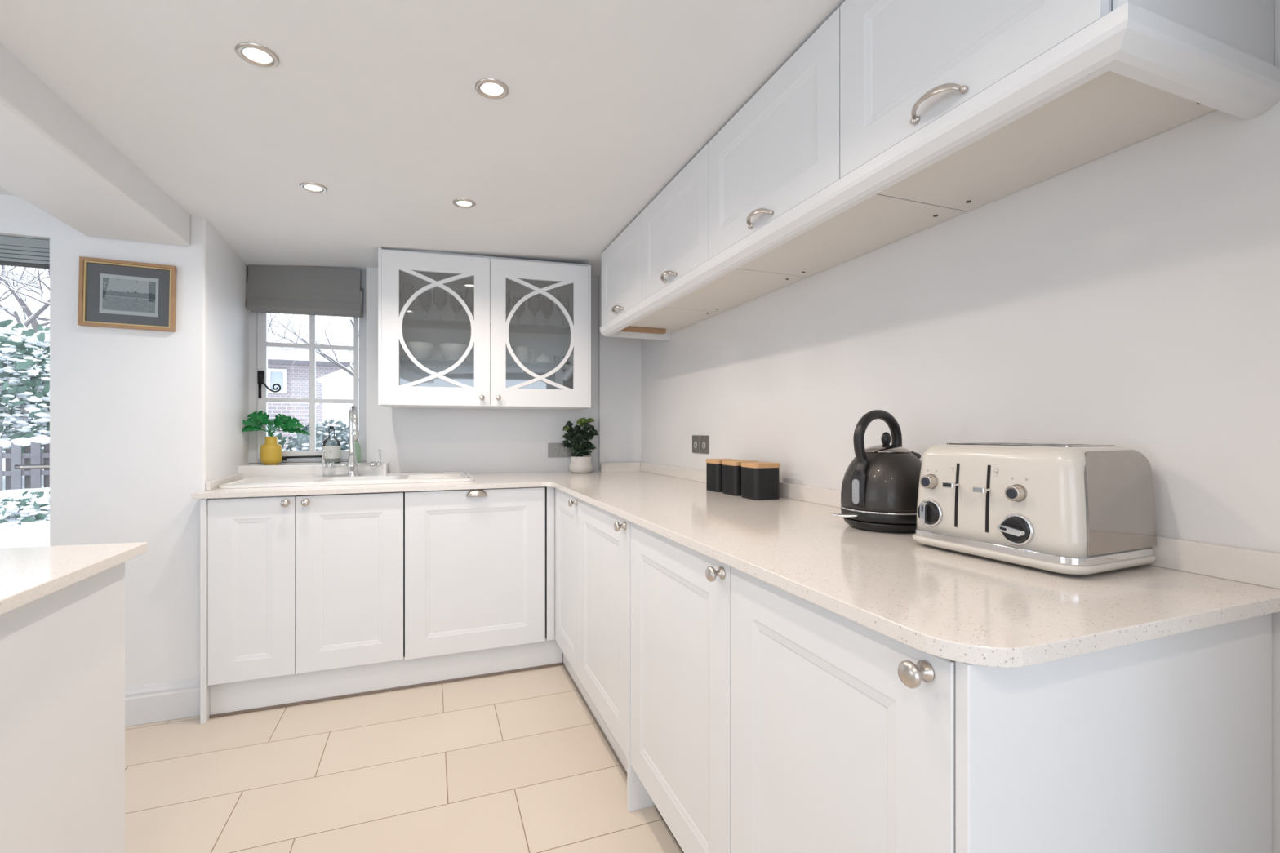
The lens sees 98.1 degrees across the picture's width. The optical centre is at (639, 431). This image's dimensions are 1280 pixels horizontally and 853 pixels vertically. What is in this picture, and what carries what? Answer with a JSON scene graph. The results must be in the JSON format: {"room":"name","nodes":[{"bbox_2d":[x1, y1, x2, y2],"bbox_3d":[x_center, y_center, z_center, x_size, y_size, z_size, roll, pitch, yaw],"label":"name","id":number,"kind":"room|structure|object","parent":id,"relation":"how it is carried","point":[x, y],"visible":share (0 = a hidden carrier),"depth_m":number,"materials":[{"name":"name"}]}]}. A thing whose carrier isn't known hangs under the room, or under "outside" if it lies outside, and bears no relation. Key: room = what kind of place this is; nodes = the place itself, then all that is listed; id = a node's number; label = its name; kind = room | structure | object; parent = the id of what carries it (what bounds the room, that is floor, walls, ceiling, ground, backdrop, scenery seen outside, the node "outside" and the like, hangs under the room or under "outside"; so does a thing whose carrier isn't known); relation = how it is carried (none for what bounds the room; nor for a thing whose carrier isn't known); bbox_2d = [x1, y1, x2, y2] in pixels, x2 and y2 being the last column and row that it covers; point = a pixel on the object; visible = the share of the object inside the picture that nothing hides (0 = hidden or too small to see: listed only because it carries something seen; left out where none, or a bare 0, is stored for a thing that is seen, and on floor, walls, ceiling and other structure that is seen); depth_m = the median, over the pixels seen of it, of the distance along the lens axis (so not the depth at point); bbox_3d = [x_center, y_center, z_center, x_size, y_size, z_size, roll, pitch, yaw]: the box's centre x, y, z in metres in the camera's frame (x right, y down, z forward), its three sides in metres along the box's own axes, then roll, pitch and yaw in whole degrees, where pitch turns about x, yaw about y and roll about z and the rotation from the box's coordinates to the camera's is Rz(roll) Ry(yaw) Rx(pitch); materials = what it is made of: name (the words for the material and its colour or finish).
{"room":"kitchen","nodes":[
{"label":"kitchen","id":0,"kind":"room"},
{"bbox_2d":[0,194,49,239],"bbox_3d":[-3.550,0.075,2.114,2.458,2.150,0.970,0,0,-21],"label":"wall","id":1,"kind":"structure","parent":0,"point":[20,218],"depth_m":2.07,"materials":[{"name":"paint"}]},
{"bbox_2d":[0,235,49,269],"bbox_3d":[-2.906,-0.683,1.904,1.395,0.101,0.060,0,0,-21],"label":"blind","id":2,"kind":"object","parent":1,"relation":"attached to","point":[18,251],"visible":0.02,"depth_m":2.10,"materials":[{"name":"grey metal"}]},
{"bbox_2d":[13,464,49,469],"bbox_3d":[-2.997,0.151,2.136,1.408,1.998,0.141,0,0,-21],"label":"door handle","id":3,"kind":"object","parent":1,"relation":"in","point":[24,466],"depth_m":2.26,"materials":[{"name":"white paint"}]},
{"bbox_2d":[0,43,190,245],"bbox_3d":[-0.956,-0.840,-0.496,0.330,0.180,5.750,0,0,-21],"label":"ceiling beam","id":4,"kind":"structure","parent":1,"relation":"attached to","point":[51,158],"depth_m":1.65,"materials":[{"name":"paint"}]},
{"bbox_2d":[259,436,282,464],"bbox_3d":[-1.929,0.096,2.905,0.098,0.145,0.098,0,0,-21],"label":"vase","id":5,"kind":"object","parent":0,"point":[270,452],"depth_m":2.87,"materials":[{"name":"yellow ceramic"}]},
{"bbox_2d":[124,648,682,852],"bbox_3d":[-1.173,1.210,-0.150,5.300,0.120,6.950,0,0,-21],"label":"floor","id":6,"kind":"structure","parent":0,"point":[513,762],"depth_m":1.86,"materials":[{"name":"tile"}]},
{"bbox_2d":[0,561,124,852],"bbox_3d":[-1.263,0.706,0.368,0.898,0.888,1.384,0,0,-21],"label":"base cabinet","id":7,"kind":"object","parent":6,"relation":"on","point":[62,651],"visible":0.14,"depth_m":0.98,"materials":[{"name":"paint"}]},
{"bbox_2d":[0,542,147,615],"bbox_3d":[-1.289,0.250,0.407,0.997,0.022,1.575,0,0,-21],"label":"countertop","id":8,"kind":"structure","parent":7,"relation":"on","point":[28,575],"depth_m":0.99,"materials":[{"name":"stone"}]},
{"bbox_2d":[49,214,250,687],"bbox_3d":[-2.175,0.075,2.635,0.484,2.150,0.970,0,0,-21],"label":"wall pier","id":9,"kind":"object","parent":6,"relation":"on","point":[140,420],"visible":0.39,"depth_m":2.21,"materials":[{"name":"paint"}]},
{"bbox_2d":[77,256,176,332],"bbox_3d":[-2.000,-0.535,2.171,0.296,0.262,0.019,1,0,-21],"label":"framed picture","id":10,"kind":"object","parent":9,"relation":"attached to","point":[113,293],"visible":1,"depth_m":2.17,"materials":[{"name":"brown wood"}]},
{"bbox_2d":[102,277,155,313],"bbox_3d":[-2.002,-0.535,2.176,0.164,0.124,0.001,1,0,-21],"label":"print","id":11,"kind":"object","parent":10,"relation":"attached to","point":[119,295],"depth_m":2.18},
{"bbox_2d":[124,677,199,727],"bbox_3d":[-1.994,1.075,2.176,0.497,0.149,0.018,0,0,-21],"label":"skirting board","id":12,"kind":"object","parent":9,"relation":"attached to","point":[147,704],"visible":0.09,"depth_m":2.20,"materials":[{"name":"white paint"}]},
{"bbox_2d":[200,498,209,724],"bbox_3d":[-1.738,0.707,2.230,0.018,0.887,0.098,0,0,-21],"label":"end panel","id":13,"kind":"object","parent":6,"relation":"on","point":[204,688],"visible":0.59,"depth_m":2.19,"materials":[{"name":"paint"}]},
{"bbox_2d":[207,494,315,685],"bbox_3d":[-1.667,0.634,2.502,0.300,0.741,0.610,0,0,-21],"label":"base cabinet","id":14,"kind":"object","parent":6,"relation":"on","point":[251,540],"visible":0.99,"depth_m":2.25,"materials":[{"name":"paint"}]},
{"bbox_2d":[295,492,404,674],"bbox_3d":[-1.332,0.636,2.629,0.411,0.737,0.610,0,0,-21],"label":"base cabinet","id":15,"kind":"object","parent":6,"relation":"on","point":[350,548],"visible":1,"depth_m":2.38,"materials":[{"name":"paint"}]},
{"bbox_2d":[191,462,1279,667],"bbox_3d":[-0.529,0.225,1.875,2.119,0.075,3.031,0,0,-21],"label":"countertop","id":16,"kind":"structure","parent":15,"relation":"on","point":[947,604],"depth_m":0.92,"materials":[{"name":"stone"}]},
{"bbox_2d":[218,471,474,495],"bbox_3d":[-1.373,0.317,2.729,1.043,0.190,0.447,0,0,-21],"label":"sink","id":17,"kind":"object","parent":16,"relation":"in","point":[411,477],"visible":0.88,"depth_m":2.65,"materials":[{"name":"white ceramic"}]},
{"bbox_2d":[321,404,382,476],"bbox_3d":[-1.479,0.045,2.835,0.238,0.364,0.199,0,0,13],"label":"mixer tap","id":18,"kind":"object","parent":16,"relation":"on","point":[352,465],"visible":1,"depth_m":2.83,"materials":[{"name":"silver metal"}]},
{"bbox_2d":[561,417,598,473],"bbox_3d":[-0.350,0.078,3.265,0.221,0.324,0.181,0,0,-21],"label":"potted plant","id":19,"kind":"object","parent":16,"relation":"on","point":[580,464],"visible":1,"depth_m":3.23,"materials":[{"name":"green plant"}]},
{"bbox_2d":[706,458,739,492],"bbox_3d":[0.337,0.176,2.266,0.108,0.128,0.108,0,0,-21],"label":"canister","id":20,"kind":"object","parent":16,"relation":"on","point":[713,466],"visible":0.6,"depth_m":2.22,"materials":[{"name":"black metal"}]},
{"bbox_2d":[722,460,758,496],"bbox_3d":[0.385,0.176,2.139,0.108,0.128,0.108,0,0,-21],"label":"canister","id":21,"kind":"object","parent":16,"relation":"on","point":[731,469],"visible":0.56,"depth_m":2.09,"materials":[{"name":"black metal"}]},
{"bbox_2d":[741,462,779,500],"bbox_3d":[0.435,0.176,2.008,0.108,0.128,0.108,0,0,-21],"label":"canister","id":22,"kind":"object","parent":16,"relation":"on","point":[760,481],"visible":1,"depth_m":1.96,"materials":[{"name":"black metal"}]},
{"bbox_2d":[832,409,921,533],"bbox_3d":[0.616,0.092,1.397,0.222,0.295,0.220,0,0,27],"label":"kettle","id":23,"kind":"object","parent":16,"relation":"on","point":[879,491],"visible":0.93,"depth_m":1.32,"materials":[{"name":"black metal"}]},
{"bbox_2d":[832,513,858,517],"bbox_3d":[0.500,0.203,1.349,0.059,0.010,0.018,0,0,13],"label":"switch","id":24,"kind":"object","parent":23,"relation":"attached to","point":[845,515],"depth_m":1.34,"materials":[{"name":"silver metal"}]},
{"bbox_2d":[911,442,1156,574],"bbox_3d":[0.738,0.132,1.079,0.270,0.216,0.332,0,0,-24],"label":"toaster","id":25,"kind":"object","parent":16,"relation":"on","point":[1062,508],"visible":1,"depth_m":0.96,"materials":[{"name":"beige metal"}]},
{"bbox_2d":[209,638,562,718],"bbox_3d":[-1.056,1.079,2.490,1.439,0.142,0.018,0,0,-21],"label":"plinth","id":26,"kind":"object","parent":6,"relation":"on","point":[230,699],"visible":0.82,"depth_m":2.44,"materials":[{"name":"paint"}]},
{"bbox_2d":[404,487,545,660],"bbox_3d":[-0.844,0.635,2.815,0.622,0.745,0.598,0,0,-21],"label":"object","id":27,"kind":"object","parent":6,"relation":"on","point":[475,558],"visible":1,"depth_m":2.56,"materials":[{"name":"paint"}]},
{"bbox_2d":[545,486,555,640],"bbox_3d":[-0.437,0.636,2.703,0.040,0.744,0.036,0,0,-21],"label":"post","id":28,"kind":"object","parent":6,"relation":"on","point":[549,491],"visible":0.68,"depth_m":2.69,"materials":[{"name":"paint"}]},
{"bbox_2d":[555,488,578,678],"bbox_3d":[-0.077,0.634,2.566,0.610,0.741,0.454,0,0,-21],"label":"base cabinet","id":29,"kind":"object","parent":6,"relation":"on","point":[566,505],"visible":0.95,"depth_m":2.45,"materials":[{"name":"paint"}]},
{"bbox_2d":[562,653,626,777],"bbox_3d":[-0.180,1.079,2.228,0.018,0.142,1.092,0,0,-21],"label":"plinth","id":30,"kind":"object","parent":6,"relation":"on","point":[620,756],"visible":0.43,"depth_m":2.17,"materials":[{"name":"paint"}]},
{"bbox_2d":[578,498,626,757],"bbox_3d":[0.111,0.634,2.071,0.610,0.741,0.597,0,0,-21],"label":"base cabinet","id":31,"kind":"object","parent":6,"relation":"on","point":[602,534],"visible":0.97,"depth_m":1.93,"materials":[{"name":"paint"}]},
{"bbox_2d":[626,520,654,812],"bbox_3d":[0.007,0.707,1.702,0.092,0.886,0.018,0,0,-21],"label":"filler panel","id":32,"kind":"object","parent":6,"relation":"on","point":[637,797],"visible":0.28,"depth_m":1.68,"materials":[{"name":"paint"}]},
{"bbox_2d":[654,804,684,852],"bbox_3d":[0.249,1.079,1.192,0.018,0.142,1.100,0,0,-21],"label":"plinth","id":33,"kind":"object","parent":6,"relation":"on","point":[655,805],"visible":0.1,"depth_m":1.60,"materials":[{"name":"paint"}]},
{"bbox_2d":[630,521,730,852],"bbox_3d":[0.329,0.634,1.496,0.610,0.741,0.592,0,0,-21],"label":"base cabinet","id":34,"kind":"object","parent":6,"relation":"on","point":[680,595],"visible":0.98,"depth_m":1.34,"materials":[{"name":"paint"}]},
{"bbox_2d":[730,566,955,852],"bbox_3d":[0.525,0.634,0.978,0.610,0.741,0.509,0,0,-21],"label":"base cabinet","id":35,"kind":"object","parent":6,"relation":"on","point":[842,730],"visible":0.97,"depth_m":0.85,"materials":[{"name":"paint"}]},
{"bbox_2d":[955,613,1271,852],"bbox_3d":[0.669,0.707,0.749,0.644,0.887,0.018,0,0,-21],"label":"end panel","id":36,"kind":"object","parent":6,"relation":"on","point":[1163,744],"visible":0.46,"depth_m":0.72,"materials":[{"name":"paint"}]},
{"bbox_2d":[0,0,845,277],"bbox_3d":[-1.173,-0.996,-0.150,5.300,0.238,6.950,0,0,-21],"label":"ceiling","id":37,"kind":"structure","parent":0,"point":[376,104],"depth_m":1.54,"materials":[{"name":"paint"}]},
{"bbox_2d":[235,42,279,67],"bbox_3d":[-0.917,-0.904,1.331,0.088,0.010,0.088,-2,1,-21],"label":"recessed light","id":38,"kind":"object","parent":37,"relation":"in","point":[267,58],"visible":1,"depth_m":1.33,"materials":[{"name":"silver metal"}]},
{"bbox_2d":[299,182,327,193],"bbox_3d":[-1.207,-0.903,2.050,0.088,0.010,0.088,-2,1,-21],"label":"recessed light","id":39,"kind":"object","parent":37,"relation":"in","point":[311,187],"visible":1,"depth_m":2.04,"materials":[{"name":"silver metal"}]},
{"bbox_2d":[453,198,475,208],"bbox_3d":[-0.709,-0.923,2.239,0.088,0.010,0.088,-2,1,-21],"label":"recessed light","id":40,"kind":"object","parent":37,"relation":"in","point":[460,202],"visible":1,"depth_m":2.23,"materials":[{"name":"silver metal"}]},
{"bbox_2d":[475,78,508,98],"bbox_3d":[-0.398,-0.924,1.494,0.088,0.010,0.088,-2,1,-21],"label":"recessed light","id":41,"kind":"object","parent":37,"relation":"in","point":[491,88],"visible":1,"depth_m":1.49,"materials":[{"name":"silver metal"}]},
{"bbox_2d":[246,267,599,511],"bbox_3d":[-1.075,0.050,3.317,2.196,2.200,0.259,0,0,-15],"label":"wall","id":42,"kind":"structure","parent":0,"point":[410,439],"depth_m":3.20,"materials":[{"name":"paint"}]},
{"bbox_2d":[248,271,366,462],"bbox_3d":[-1.821,-0.387,3.063,0.571,1.106,0.100,0,0,-21],"label":"window","id":43,"kind":"structure","parent":42,"relation":"in","point":[259,344],"depth_m":3.04,"materials":[{"name":"white paint"}]},
{"bbox_2d":[245,264,364,317],"bbox_3d":[-1.793,-0.759,2.979,0.560,0.266,0.048,0,0,-15],"label":"blind","id":44,"kind":"object","parent":43,"relation":"attached to","point":[271,289],"visible":0.98,"depth_m":2.97,"materials":[{"name":"grey fabric"}]},
{"bbox_2d":[238,462,388,479],"bbox_3d":[-1.714,0.204,2.945,0.688,0.070,0.278,0,0,-21],"label":"window sill","id":45,"kind":"structure","parent":42,"relation":"attached to","point":[247,471],"depth_m":2.84,"materials":[{"name":"white ceramic"}]},
{"bbox_2d":[241,410,310,464],"bbox_3d":[-1.926,0.029,2.913,0.345,0.280,0.160,0,0,-21],"label":"monstera","id":46,"kind":"object","parent":45,"relation":"on","point":[270,452],"visible":0.96,"depth_m":2.88,"materials":[{"name":"green plant"}]},
{"bbox_2d":[322,426,340,463],"bbox_3d":[-1.656,0.069,2.981,0.086,0.200,0.087,0,0,-21],"label":"soap bottle","id":47,"kind":"object","parent":45,"relation":"on","point":[332,454],"visible":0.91,"depth_m":2.96,"materials":[{"name":"grey glass"}]},
{"bbox_2d":[354,437,360,462],"bbox_3d":[-1.545,0.100,3.020,0.048,0.137,0.048,0,0,-21],"label":"bottle","id":48,"kind":"object","parent":45,"relation":"on","point":[357,447],"visible":0.71,"depth_m":3.01,"materials":[{"name":"green"}]},
{"bbox_2d":[377,247,591,409],"bbox_3d":[-0.814,-0.527,3.005,1.064,0.788,0.320,0,0,-16],"label":"upper cabinet","id":49,"kind":"object","parent":42,"relation":"attached to","point":[482,377],"visible":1,"depth_m":2.95,"materials":[{"name":"paint"}]},
{"bbox_2d":[400,284,414,308],"bbox_3d":[-1.207,-0.669,2.880,0.072,0.185,0.072,0,0,-21],"label":"wine glass","id":50,"kind":"object","parent":49,"relation":"on","point":[402,285],"visible":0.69,"depth_m":2.87,"materials":[{"name":"clear glass"}]},
{"bbox_2d":[404,341,434,359],"bbox_3d":[-1.160,-0.417,2.915,0.152,0.090,0.152,0,0,-21],"label":"bowl","id":51,"kind":"object","parent":49,"relation":"on","point":[421,350],"visible":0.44,"depth_m":2.86,"materials":[{"name":"white ceramic"}]},
{"bbox_2d":[417,288,431,319],"bbox_3d":[-1.150,-0.669,2.970,0.072,0.185,0.072,0,0,-21],"label":"wine glass","id":52,"kind":"object","parent":49,"relation":"on","point":[422,307],"visible":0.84,"depth_m":2.97,"materials":[{"name":"clear glass"}]},
{"bbox_2d":[432,286,447,313],"bbox_3d":[-1.054,-0.669,2.925,0.072,0.185,0.072,0,0,-21],"label":"wine glass","id":53,"kind":"object","parent":49,"relation":"on","point":[444,303],"visible":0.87,"depth_m":2.92,"materials":[{"name":"clear glass"}]},
{"bbox_2d":[439,342,468,359],"bbox_3d":[-0.992,-0.417,2.963,0.152,0.090,0.152,0,0,-21],"label":"bowl","id":54,"kind":"object","parent":49,"relation":"on","point":[450,351],"visible":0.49,"depth_m":2.91,"materials":[{"name":"white ceramic"}]},
{"bbox_2d":[449,290,463,320],"bbox_3d":[-0.996,-0.669,3.014,0.072,0.185,0.072,0,0,-21],"label":"wine glass","id":55,"kind":"object","parent":49,"relation":"on","point":[460,307],"visible":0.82,"depth_m":3.01,"materials":[{"name":"clear glass"}]},
{"bbox_2d":[464,288,474,315],"bbox_3d":[-0.900,-0.669,2.969,0.072,0.185,0.072,0,0,-21],"label":"wine glass","id":56,"kind":"object","parent":49,"relation":"on","point":[466,291],"visible":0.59,"depth_m":2.96,"materials":[{"name":"clear glass"}]},
{"bbox_2d":[399,359,573,369],"bbox_3d":[-0.822,-0.369,3.032,1.030,0.006,0.237,0,0,-16],"label":"glass shelf","id":57,"kind":"object","parent":49,"relation":"attached to","point":[434,364],"depth_m":3.03,"materials":[{"name":"clear glass"}]},
{"bbox_2d":[402,319,570,334],"bbox_3d":[-0.822,-0.573,3.032,1.030,0.006,0.237,0,0,-16],"label":"glass shelf","id":58,"kind":"object","parent":49,"relation":"attached to","point":[408,325],"depth_m":3.05,"materials":[{"name":"clear glass"}]},
{"bbox_2d":[506,291,511,312],"bbox_3d":[-0.737,-0.669,3.017,0.072,0.185,0.072,0,0,-21],"label":"wine glass","id":59,"kind":"object","parent":49,"relation":"on","point":[508,308],"visible":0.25,"depth_m":3.01,"materials":[{"name":"clear glass"}]},
{"bbox_2d":[506,348,515,361],"bbox_3d":[-0.731,-0.415,3.065,0.091,0.085,0.068,0,0,8],"label":"mug","id":60,"kind":"object","parent":49,"relation":"on","point":[508,358],"visible":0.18,"depth_m":3.04,"materials":[{"name":"white ceramic"}]},
{"bbox_2d":[511,294,524,324],"bbox_3d":[-0.679,-0.669,3.106,0.072,0.185,0.072,0,0,-21],"label":"wine glass","id":61,"kind":"object","parent":49,"relation":"on","point":[516,313],"visible":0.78,"depth_m":3.10,"materials":[{"name":"clear glass"}]},
{"bbox_2d":[515,346,534,362],"bbox_3d":[-0.643,-0.421,3.070,0.097,0.098,0.076,0,0,11],"label":"mug","id":62,"kind":"object","parent":49,"relation":"on","point":[522,353],"visible":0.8,"depth_m":3.04,"materials":[{"name":"white ceramic"}]},
{"bbox_2d":[527,293,541,316],"bbox_3d":[-0.583,-0.669,3.061,0.072,0.185,0.072,0,0,-21],"label":"wine glass","id":63,"kind":"object","parent":49,"relation":"on","point":[536,311],"visible":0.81,"depth_m":3.06,"materials":[{"name":"clear glass"}]},
{"bbox_2d":[535,352,553,363],"bbox_3d":[-0.536,-0.406,3.085,0.124,0.067,0.124,0,0,-21],"label":"butter dish","id":64,"kind":"object","parent":49,"relation":"on","point":[543,358],"visible":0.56,"depth_m":3.05,"materials":[{"name":"white ceramic"}]},
{"bbox_2d":[541,297,553,319],"bbox_3d":[-0.526,-0.669,3.151,0.072,0.185,0.072,0,0,-21],"label":"wine glass","id":65,"kind":"object","parent":49,"relation":"on","point":[549,314],"visible":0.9,"depth_m":3.14,"materials":[{"name":"clear glass"}]},
{"bbox_2d":[553,355,560,363],"bbox_3d":[-0.463,-0.397,3.096,0.040,0.050,0.040,0,0,-21],"label":"glass","id":66,"kind":"object","parent":49,"relation":"on","point":[554,357],"visible":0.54,"depth_m":3.08,"materials":[{"name":"clear glass"}]},
{"bbox_2d":[556,294,569,320],"bbox_3d":[-0.429,-0.669,3.106,0.072,0.185,0.072,0,0,-21],"label":"wine glass","id":67,"kind":"object","parent":49,"relation":"on","point":[558,295],"visible":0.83,"depth_m":3.10,"materials":[{"name":"clear glass"}]},
{"bbox_2d":[547,443,572,457],"bbox_3d":[-0.479,0.110,3.338,0.147,0.086,0.011,0,0,-15],"label":"wall socket","id":68,"kind":"object","parent":42,"relation":"attached to","point":[554,450],"visible":0.77,"depth_m":3.33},
{"bbox_2d":[553,445,559,454],"bbox_3d":[-0.504,0.110,3.329,0.034,0.054,0.004,0,0,-15],"label":"rocker switch","id":69,"kind":"object","parent":68,"relation":"attached to","point":[556,448],"depth_m":3.33,"materials":[{"name":"white plastic"}]},
{"bbox_2d":[561,445,567,454],"bbox_3d":[-0.454,0.110,3.343,0.034,0.054,0.004,0,0,-15],"label":"rocker switch","id":70,"kind":"object","parent":68,"relation":"attached to","point":[564,450],"depth_m":3.34,"materials":[{"name":"white plastic"}]},
{"bbox_2d":[598,275,641,467],"bbox_3d":[-0.124,-0.370,3.440,0.275,1.180,0.078,0,0,-21],"label":"wall","id":71,"kind":"structure","parent":42,"relation":"attached to","point":[620,358],"depth_m":3.41,"materials":[{"name":"paint"}]},
{"bbox_2d":[641,0,1279,852],"bbox_3d":[1.123,0.050,0.720,0.150,2.200,6.950,0,0,-21],"label":"wall","id":72,"kind":"structure","parent":0,"point":[1128,296],"depth_m":1.16,"materials":[{"name":"paint"}]},
{"bbox_2d":[601,212,721,333],"bbox_3d":[0.067,-0.736,2.691,0.424,0.399,0.592,0,0,-21],"label":"upper cabinet","id":73,"kind":"object","parent":72,"relation":"attached to","point":[621,261],"visible":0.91,"depth_m":2.60,"materials":[{"name":"paint"}]},
{"bbox_2d":[619,326,666,333],"bbox_3d":[0.009,-0.526,2.861,0.255,0.024,0.035,0,0,-21],"label":"batten","id":74,"kind":"object","parent":73,"relation":"attached to","point":[628,329],"visible":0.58,"depth_m":2.85,"materials":[{"name":"brown wood"}]},
{"bbox_2d":[692,435,709,453],"bbox_3d":[0.291,0.060,2.689,0.010,0.086,0.170,0,0,-21],"label":"wall socket","id":75,"kind":"object","parent":72,"relation":"attached to","point":[700,443],"visible":1,"depth_m":2.68,"materials":[{"name":"silver metal"}]},
{"bbox_2d":[641,142,807,311],"bbox_3d":[0.278,-0.736,2.133,0.424,0.399,0.598,0,0,-21],"label":"upper cabinet","id":76,"kind":"object","parent":72,"relation":"attached to","point":[675,224],"visible":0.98,"depth_m":2.04,"materials":[{"name":"paint"}]},
{"bbox_2d":[708,7,966,276],"bbox_3d":[0.493,-0.736,1.566,0.424,0.399,0.610,0,0,-21],"label":"upper cabinet","id":77,"kind":"object","parent":72,"relation":"attached to","point":[781,148],"visible":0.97,"depth_m":1.45,"materials":[{"name":"paint"}]},
{"bbox_2d":[600,1,1279,340],"bbox_3d":[0.392,-0.526,1.878,0.396,0.048,2.350,0,0,-21],"label":"rail","id":78,"kind":"object","parent":77,"relation":"attached to","point":[1132,41],"visible":0.98,"depth_m":0.85,"materials":[{"name":"paint"}]},
{"bbox_2d":[840,0,1274,211],"bbox_3d":[0.696,-0.736,1.034,0.426,0.399,0.526,0,0,-21],"label":"upper cabinet","id":79,"kind":"object","parent":72,"relation":"attached to","point":[905,64],"depth_m":0.99,"materials":[{"name":"paint"}]},
{"bbox_2d":[1271,613,1272,852],"bbox_3d":[0.977,0.707,0.870,0.016,0.887,0.014,0,0,-21],"label":"trim","id":80,"kind":"structure","parent":72,"relation":"attached to","point":[1272,613],"depth_m":0.86,"materials":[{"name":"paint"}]},
{"label":"outside","id":81,"kind":"structure","parent":0,"visible":0},
{"bbox_2d":[0,448,49,547],"bbox_3d":[-9.338,0.855,13.358,24.000,1.066,24.000,0,0,-21],"label":"ground","id":82,"kind":"structure","parent":81,"point":[36,534],"depth_m":4.77,"materials":[{"name":"white snow"}]},
{"bbox_2d":[0,319,49,453],"bbox_3d":[-7.603,-0.508,6.706,2.425,1.706,2.420,0,0,-21],"label":"bush","id":83,"kind":"object","parent":82,"relation":"on","point":[19,373],"visible":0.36,"depth_m":6.33,"materials":[{"name":"green plant"}]},
{"bbox_2d":[0,435,49,490],"bbox_3d":[-6.593,0.488,5.651,4.053,0.925,0.130,0,0,-21],"label":"fence","id":84,"kind":"object","parent":82,"relation":"on","point":[33,455],"visible":0.18,"depth_m":5.73,"materials":[{"name":"grey wood"}]},
{"bbox_2d":[0,490,49,527],"bbox_3d":[-5.680,0.718,5.235,1.030,0.324,1.029,0,0,-21],"label":"bush","id":85,"kind":"object","parent":82,"relation":"on","point":[29,501],"visible":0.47,"depth_m":4.97,"materials":[{"name":"green plant"}]},
{"bbox_2d":[0,265,49,470],"bbox_3d":[-11.359,-1.694,9.744,4.492,4.946,3.283,0,0,-21],"label":"bare tree","id":86,"kind":"object","parent":82,"relation":"on","point":[21,301],"visible":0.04,"depth_m":9.31,"materials":[{"name":"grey plant"}]},
{"bbox_2d":[0,266,299,470],"bbox_3d":[-8.406,-1.424,8.425,5.491,4.388,3.435,0,0,0],"label":"bare tree","id":87,"kind":"object","parent":82,"relation":"on","point":[28,322],"visible":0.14,"depth_m":8.42,"materials":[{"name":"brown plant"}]},
{"bbox_2d":[267,424,288,450],"bbox_3d":[-4.272,0.168,6.405,0.375,0.547,0.399,0,0,-21],"label":"bush","id":88,"kind":"object","parent":82,"relation":"on","point":[280,442],"visible":0.09,"depth_m":6.42,"materials":[{"name":"green plant"}]},
{"bbox_2d":[267,397,319,449],"bbox_3d":[-6.661,0.147,8.512,3.073,1.406,0.266,0,0,-21],"label":"wall","id":89,"kind":"structure","parent":82,"relation":"on","point":[300,411],"depth_m":8.80,"materials":[{"name":"brick"}]},
{"bbox_2d":[267,313,320,351],"bbox_3d":[-9.101,-1.564,11.699,4.266,4.662,2.819,0,0,-34],"label":"bare tree","id":90,"kind":"object","parent":82,"relation":"on","point":[270,313],"visible":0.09,"depth_m":12.76,"materials":[{"name":"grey plant"}]},
{"bbox_2d":[267,323,359,426],"bbox_3d":[-9.777,-1.000,17.619,6.400,4.700,4.720,0,0,-21],"label":"brick house","id":91,"kind":"structure","parent":82,"relation":"on","point":[295,384],"depth_m":15.69,"materials":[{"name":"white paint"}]},
{"bbox_2d":[267,313,359,381],"bbox_3d":[-3.607,-1.422,8.849,5.170,4.163,3.204,0,0,-1],"label":"bare tree","id":92,"kind":"object","parent":82,"relation":"on","point":[321,353],"visible":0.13,"depth_m":8.43,"materials":[{"name":"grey plant"}]},
{"bbox_2d":[284,419,359,450],"bbox_3d":[-3.563,0.127,6.358,0.884,0.546,0.889,0,0,-21],"label":"bush","id":93,"kind":"object","parent":82,"relation":"on","point":[301,441],"visible":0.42,"depth_m":6.15,"materials":[{"name":"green plant"}]},
{"bbox_2d":[315,362,359,439],"bbox_3d":[-6.707,-0.475,13.820,2.150,2.450,1.900,0,0,-21],"label":"garden shed","id":94,"kind":"object","parent":82,"relation":"on","point":[338,384],"visible":0.15,"depth_m":12.83,"materials":[{"name":"white paint"}]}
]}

